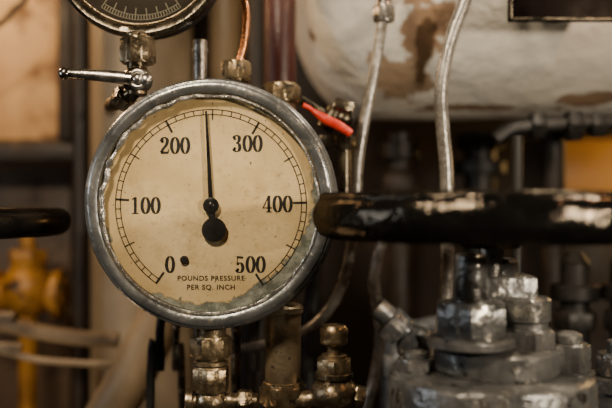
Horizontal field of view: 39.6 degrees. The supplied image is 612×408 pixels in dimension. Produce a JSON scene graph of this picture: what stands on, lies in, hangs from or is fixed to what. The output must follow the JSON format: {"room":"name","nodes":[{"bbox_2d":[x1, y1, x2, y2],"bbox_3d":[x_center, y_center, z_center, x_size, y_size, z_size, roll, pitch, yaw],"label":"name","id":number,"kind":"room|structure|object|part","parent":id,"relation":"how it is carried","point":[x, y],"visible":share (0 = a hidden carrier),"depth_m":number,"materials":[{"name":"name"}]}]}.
{"room":"engine room","nodes":[
{"label":"engine room","id":0,"kind":"room"},
{"bbox_2d":[87,11,611,407],"bbox_3d":[0.000,0.150,2.300,4.000,2.400,0.100,0,0,0],"label":"wall","id":1,"kind":"structure","parent":0,"point":[353,310],"depth_m":2.25,"materials":[{"name":"paint"}]},
{"bbox_3d":[0.000,-1.050,0.850,4.000,0.100,3.200,0,0,0],"label":"ceiling","id":2,"kind":"structure","parent":0,"visible":0},
{"bbox_2d":[0,0,27,26],"bbox_3d":[-0.580,-0.629,1.550,0.180,0.742,0.011,0,0,0],"label":"cable","id":3,"kind":"object","parent":2,"relation":"hanging from","point":[17,6],"visible":1,"depth_m":1.55,"materials":[{"name":"brown paint"}]},
{"bbox_2d":[296,0,611,120],"bbox_3d":[0.632,-0.657,1.350,1.302,1.053,0.604,0,0,0],"label":"tank","id":4,"kind":"object","parent":2,"relation":"hanging from","point":[501,68],"visible":0.79,"depth_m":1.18,"materials":[{"name":"paint"}]},
{"bbox_2d":[241,0,394,354],"bbox_3d":[0.015,-0.212,1.020,0.191,0.786,0.028,0,0,0],"label":"pipe","id":5,"kind":"object","parent":4,"relation":"attached to","point":[383,11],"visible":0.84,"depth_m":1.01,"materials":[{"name":"metal"}]},
{"bbox_2d":[507,0,611,21],"bbox_3d":[0.314,-0.607,1.006,0.153,0.786,0.037,0,0,0],"label":"plate","id":6,"kind":"object","parent":2,"relation":"hanging from","point":[517,10],"visible":1,"depth_m":0.99,"materials":[{"name":"metal"}]},
{"bbox_3d":[0.000,1.350,0.850,4.000,0.100,3.200,0,0,0],"label":"floor","id":7,"kind":"structure","parent":0,"visible":0},
{"bbox_2d":[0,237,69,407],"bbox_3d":[-0.529,0.667,1.590,0.161,1.266,0.101,0,0,0],"label":"valve","id":8,"kind":"object","parent":7,"relation":"on","point":[28,288],"visible":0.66,"depth_m":1.56,"materials":[{"name":"paint"}]},
{"bbox_2d":[0,207,70,238],"bbox_3d":[-0.437,0.652,0.950,0.336,1.296,0.336,0,0,0],"label":"handwheel","id":9,"kind":"object","parent":7,"relation":"on","point":[14,222],"visible":1,"depth_m":0.89,"materials":[{"name":"black metal"}]},
{"bbox_2d":[0,0,72,407],"bbox_3d":[-0.697,0.349,1.819,0.409,1.901,0.071,0,0,0],"label":"wall","id":10,"kind":"structure","parent":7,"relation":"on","point":[36,105],"depth_m":1.80,"materials":[{"name":"beige paint"}]},
{"bbox_2d":[0,143,72,163],"bbox_3d":[-0.676,-0.101,1.720,0.440,0.037,0.100,0,0,0],"label":"ledge","id":11,"kind":"object","parent":10,"relation":"attached to","point":[10,153],"visible":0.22,"depth_m":1.67,"materials":[{"name":"brown paint"}]},
{"bbox_3d":[-0.508,-0.368,1.794,0.030,0.466,0.020,0,0,0],"label":"edge trim","id":12,"kind":"part","parent":10,"relation":"part of","materials":[{"name":"brown paint"}]},
{"bbox_2d":[73,7,86,407],"bbox_3d":[-0.386,0.150,1.450,0.024,2.300,0.024,0,0,0],"label":"vertical post","id":13,"kind":"object","parent":7,"relation":"on","point":[79,23],"visible":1,"depth_m":1.44,"materials":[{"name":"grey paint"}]},
{"bbox_2d":[86,308,180,407],"bbox_3d":[-0.258,0.659,1.190,0.268,1.281,0.064,0,0,0],"label":"pipe","id":14,"kind":"object","parent":7,"relation":"on","point":[124,384],"visible":0.44,"depth_m":1.16,"materials":[{"name":"metal"}]},
{"bbox_2d":[90,23,191,407],"bbox_3d":[-0.299,0.150,1.550,0.182,2.300,0.182,0,0,0],"label":"duct","id":15,"kind":"object","parent":7,"relation":"on","point":[110,310],"visible":0.33,"depth_m":1.48,"materials":[{"name":"paint"}]},
{"bbox_2d":[146,318,165,407],"bbox_3d":[-0.176,0.671,1.010,0.031,1.257,0.011,0,0,0],"label":"tube","id":16,"kind":"object","parent":7,"relation":"on","point":[156,348],"visible":0.55,"depth_m":1.00,"materials":[{"name":"black"}]},
{"bbox_2d":[171,324,185,407],"bbox_3d":[-0.157,0.672,1.050,0.018,1.256,0.010,0,0,0],"label":"tube","id":17,"kind":"object","parent":7,"relation":"on","point":[177,349],"visible":0.48,"depth_m":1.04,"materials":[{"name":"brown metal"}]},
{"bbox_2d":[192,39,207,368],"bbox_3d":[-0.118,0.558,0.950,0.018,1.483,0.018,0,0,0],"label":"pipe stub","id":18,"kind":"object","parent":7,"relation":"on","point":[199,49],"visible":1,"depth_m":0.94,"materials":[{"name":"silver metal"}]},
{"bbox_2d":[210,0,241,392],"bbox_3d":[-0.155,0.150,1.650,0.062,2.300,0.062,0,0,0],"label":"vertical pipe","id":19,"kind":"object","parent":7,"relation":"on","point":[225,15],"visible":0.02,"depth_m":1.62,"materials":[{"name":"brown metal"}]},
{"bbox_2d":[221,0,250,392],"bbox_3d":[-0.078,0.312,0.950,0.030,1.975,0.034,0,0,-36],"label":"tube","id":20,"kind":"object","parent":7,"relation":"on","point":[239,70],"visible":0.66,"depth_m":0.94,"materials":[{"name":"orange metal"}]},
{"bbox_2d":[241,320,260,392],"bbox_3d":[-0.074,0.674,1.150,0.041,1.251,0.027,0,0,0],"label":"tube","id":21,"kind":"object","parent":7,"relation":"on","point":[250,363],"visible":0.3,"depth_m":1.14,"materials":[{"name":"brown paint"}]},
{"bbox_2d":[246,0,263,407],"bbox_3d":[-0.082,0.150,1.450,0.041,2.300,0.041,0,0,0],"label":"vertical pipe","id":22,"kind":"object","parent":7,"relation":"on","point":[254,53],"visible":0.02,"depth_m":1.43,"materials":[{"name":"brown metal"}]},
{"bbox_2d":[264,0,295,407],"bbox_3d":[-0.035,0.150,1.150,0.043,2.300,0.043,0,0,0],"label":"vertical pipe","id":23,"kind":"object","parent":7,"relation":"on","point":[279,15],"visible":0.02,"depth_m":1.13,"materials":[{"name":"brown metal"}]},
{"bbox_2d":[261,81,300,302],"bbox_3d":[-0.028,0.582,0.950,0.044,1.435,0.042,0,0,0],"label":"pipe fitting","id":24,"kind":"object","parent":7,"relation":"on","point":[288,91],"visible":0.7,"depth_m":0.93,"materials":[{"name":"gold metal"}]},
{"bbox_2d":[298,96,355,191],"bbox_3d":[0.024,-0.065,0.969,0.067,0.120,0.048,0,0,0],"label":"valve","id":25,"kind":"object","parent":24,"relation":"attached to","point":[339,117],"visible":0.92,"depth_m":0.97,"materials":[{"name":"gold metal"}]},
{"bbox_3d":[0.024,-0.094,0.962,0.058,0.039,0.036,0,0,0],"label":"lever","id":26,"kind":"part","parent":25,"relation":"part of","materials":[{"name":"red plastic"}]},
{"bbox_2d":[301,265,322,389],"bbox_3d":[0.007,0.674,1.150,0.033,1.251,0.024,0,0,0],"label":"tube","id":27,"kind":"object","parent":7,"relation":"on","point":[314,290],"visible":0.55,"depth_m":1.14,"materials":[{"name":"paint"}]},
{"bbox_2d":[363,243,387,407],"bbox_3d":[0.091,0.656,1.090,0.052,1.288,0.014,0,0,0],"label":"pipe","id":28,"kind":"object","parent":7,"relation":"on","point":[380,248],"visible":0.72,"depth_m":1.08,"materials":[{"name":"metal"}]},
{"bbox_2d":[380,132,419,317],"bbox_3d":[0.163,0.588,1.470,0.069,1.424,0.069,0,0,0],"label":"vertical pipe","id":29,"kind":"object","parent":7,"relation":"on","point":[399,150],"visible":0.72,"depth_m":1.45,"materials":[{"name":"grey metal"}]},
{"bbox_2d":[370,299,430,365],"bbox_3d":[0.116,0.706,1.010,0.081,1.188,0.048,0,0,0],"label":"coupling","id":30,"kind":"object","parent":7,"relation":"on","point":[396,326],"visible":0.57,"depth_m":1.00,"materials":[{"name":"paint"}]},
{"bbox_2d":[380,315,436,407],"bbox_3d":[0.142,0.724,1.140,0.101,1.153,0.042,0,0,0],"label":"coupling","id":31,"kind":"object","parent":7,"relation":"on","point":[391,355],"visible":0.17,"depth_m":1.13,"materials":[{"name":"paint"}]},
{"bbox_2d":[430,0,471,355],"bbox_3d":[0.180,0.452,0.970,0.080,2.282,0.016,0,0,0],"label":"pipe","id":32,"kind":"object","parent":7,"relation":"on","point":[462,7],"visible":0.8,"depth_m":0.96,"materials":[{"name":"metal"}]},
{"bbox_2d":[313,190,611,407],"bbox_3d":[0.163,0.645,0.750,0.314,1.310,0.314,0,0,0],"label":"valve","id":33,"kind":"object","parent":7,"relation":"on","point":[494,345],"visible":1,"depth_m":0.69,"materials":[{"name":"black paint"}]},
{"bbox_3d":[0.163,0.062,0.750,0.028,0.117,0.025,0,0,0],"label":"stem","id":34,"kind":"part","parent":33,"relation":"part of","materials":[{"name":"metal"}]},
{"bbox_2d":[454,132,506,252],"bbox_3d":[0.317,0.586,1.550,0.095,1.428,0.095,0,0,0],"label":"pipe fitting","id":35,"kind":"object","parent":7,"relation":"on","point":[479,167],"visible":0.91,"depth_m":1.52,"materials":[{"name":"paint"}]},
{"bbox_2d":[511,136,522,272],"bbox_3d":[0.261,0.608,1.050,0.015,1.384,0.015,0,0,0],"label":"vertical pipe","id":36,"kind":"object","parent":7,"relation":"on","point":[516,141],"visible":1,"depth_m":1.04,"materials":[{"name":"metal"}]},
{"bbox_2d":[541,132,565,332],"bbox_3d":[0.427,0.588,1.470,0.042,1.424,0.042,0,0,0],"label":"vertical pipe","id":37,"kind":"object","parent":7,"relation":"on","point":[553,146],"visible":0.25,"depth_m":1.45,"materials":[{"name":"grey metal"}]},
{"bbox_2d":[550,252,599,344],"bbox_3d":[0.377,0.684,1.190,0.067,1.233,0.067,0,0,0],"label":"pipe fitting","id":38,"kind":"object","parent":7,"relation":"on","point":[574,291],"depth_m":1.17,"materials":[{"name":"paint"}]},
{"bbox_2d":[566,138,611,369],"bbox_3d":[0.847,0.567,2.200,0.400,1.467,0.090,0,0,0],"label":"wall","id":39,"kind":"structure","parent":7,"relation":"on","point":[588,160],"depth_m":2.15,"materials":[{"name":"paint"}]},
{"bbox_3d":[0.847,-0.082,2.200,0.400,0.170,0.090,0,0,0],"label":"panel","id":40,"kind":"part","parent":39,"relation":"part of","materials":[{"name":"orange paint"}]},
{"bbox_3d":[0.847,0.651,2.200,0.400,1.298,0.090,0,0,0],"label":"panel","id":41,"kind":"part","parent":39,"relation":"part of","materials":[{"name":"paint"}]},
{"bbox_2d":[592,339,611,407],"bbox_3d":[0.332,0.723,0.910,0.073,1.154,0.073,0,0,0],"label":"stud","id":42,"kind":"object","parent":7,"relation":"on","point":[603,372],"visible":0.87,"depth_m":0.90,"materials":[{"name":"grey paint"}]},
{"bbox_2d":[600,259,611,338],"bbox_3d":[0.447,0.684,1.190,0.067,1.233,0.067,0,0,0],"label":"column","id":43,"kind":"structure","parent":7,"relation":"on","point":[605,288],"depth_m":1.18,"materials":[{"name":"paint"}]},
{"bbox_3d":[-0.038,0.781,0.895,0.316,1.038,0.042,0,0,0],"label":"brass manifold","id":44,"kind":"object","parent":7,"relation":"on","visible":0},
{"bbox_2d":[184,334,257,407],"bbox_3d":[-0.087,0.205,0.878,0.074,0.139,0.041,0,0,0],"label":"pipe","id":45,"kind":"object","parent":44,"relation":"on","point":[211,369],"visible":0.99,"depth_m":0.86,"materials":[{"name":"gold metal"}]},
{"bbox_2d":[85,78,337,337],"bbox_3d":[-0.097,0.008,0.884,0.261,0.276,0.081,0,0,0],"label":"pressure gauge","id":46,"kind":"object","parent":45,"relation":"attached to","point":[201,197],"visible":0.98,"depth_m":0.86,"materials":[{"name":"paint"}]},
{"bbox_2d":[58,31,155,116],"bbox_3d":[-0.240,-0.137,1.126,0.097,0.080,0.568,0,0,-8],"label":"valve","id":47,"kind":"object","parent":46,"relation":"attached to","point":[137,49],"visible":0.99,"depth_m":0.86,"materials":[{"name":"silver metal"}]},
{"bbox_3d":[-0.202,-0.127,0.867,0.095,0.023,0.034,0,0,0],"label":"handle","id":48,"kind":"part","parent":47,"relation":"part of","materials":[{"name":"silver metal"}]},
{"bbox_2d":[68,0,216,39],"bbox_3d":[-0.172,-0.264,0.901,0.184,0.184,0.057,0,0,0],"label":"pressure gauge","id":49,"kind":"object","parent":47,"relation":"attached to","point":[160,19],"visible":0.98,"depth_m":0.88,"materials":[{"name":"paint"}]},
{"bbox_2d":[196,328,225,337],"bbox_3d":[-0.098,0.130,0.878,0.031,0.031,0.031,0,0,0],"label":"socket","id":50,"kind":"object","parent":46,"relation":"attached to","point":[218,332],"depth_m":0.86,"materials":[{"name":"gold metal"}]},
{"bbox_2d":[259,302,305,407],"bbox_3d":[-0.025,0.195,0.905,0.050,0.177,0.049,0,0,0],"label":"brass standpipe","id":51,"kind":"object","parent":44,"relation":"on","point":[282,386],"visible":0.88,"depth_m":0.89,"materials":[{"name":"gold metal"}]},
{"bbox_2d":[295,323,366,407],"bbox_3d":[0.024,0.203,0.895,0.079,0.154,0.050,0,0,0],"label":"valve","id":52,"kind":"object","parent":44,"relation":"on","point":[333,387],"visible":1,"depth_m":0.88,"materials":[{"name":"brown metal"}]},
{"bbox_3d":[0.029,0.138,0.895,0.030,0.023,0.030,0,0,0],"label":"knob","id":53,"kind":"part","parent":52,"relation":"part of","materials":[{"name":"gold metal"}]},
{"bbox_3d":[-1.900,0.150,1.050,0.100,2.400,3.000,0,0,0],"label":"wall","id":54,"kind":"structure","parent":0,"visible":0},
{"bbox_2d":[0,342,113,367],"bbox_3d":[-1.064,0.220,1.290,1.571,0.056,0.011,0,0,0],"label":"pipe","id":55,"kind":"object","parent":54,"relation":"attached to","point":[10,349],"visible":0.82,"depth_m":1.29,"materials":[{"name":"metal"}]},
{"bbox_2d":[0,311,119,347],"bbox_3d":[-1.072,0.192,1.330,1.556,0.066,0.025,0,0,0],"label":"pipe","id":56,"kind":"object","parent":54,"relation":"attached to","point":[10,323],"visible":1,"depth_m":1.32,"materials":[{"name":"metal"}]},
{"bbox_3d":[1.900,0.150,1.050,0.100,2.400,3.000,0,0,0],"label":"wall","id":57,"kind":"structure","parent":0,"visible":0},
{"bbox_2d":[491,110,611,145],"bbox_3d":[1.057,-0.107,1.210,1.586,0.050,0.048,0,0,0],"label":"horizontal pipe","id":58,"kind":"object","parent":57,"relation":"attached to","point":[573,124],"visible":0.99,"depth_m":1.20,"materials":[{"name":"metal"}]}
]}

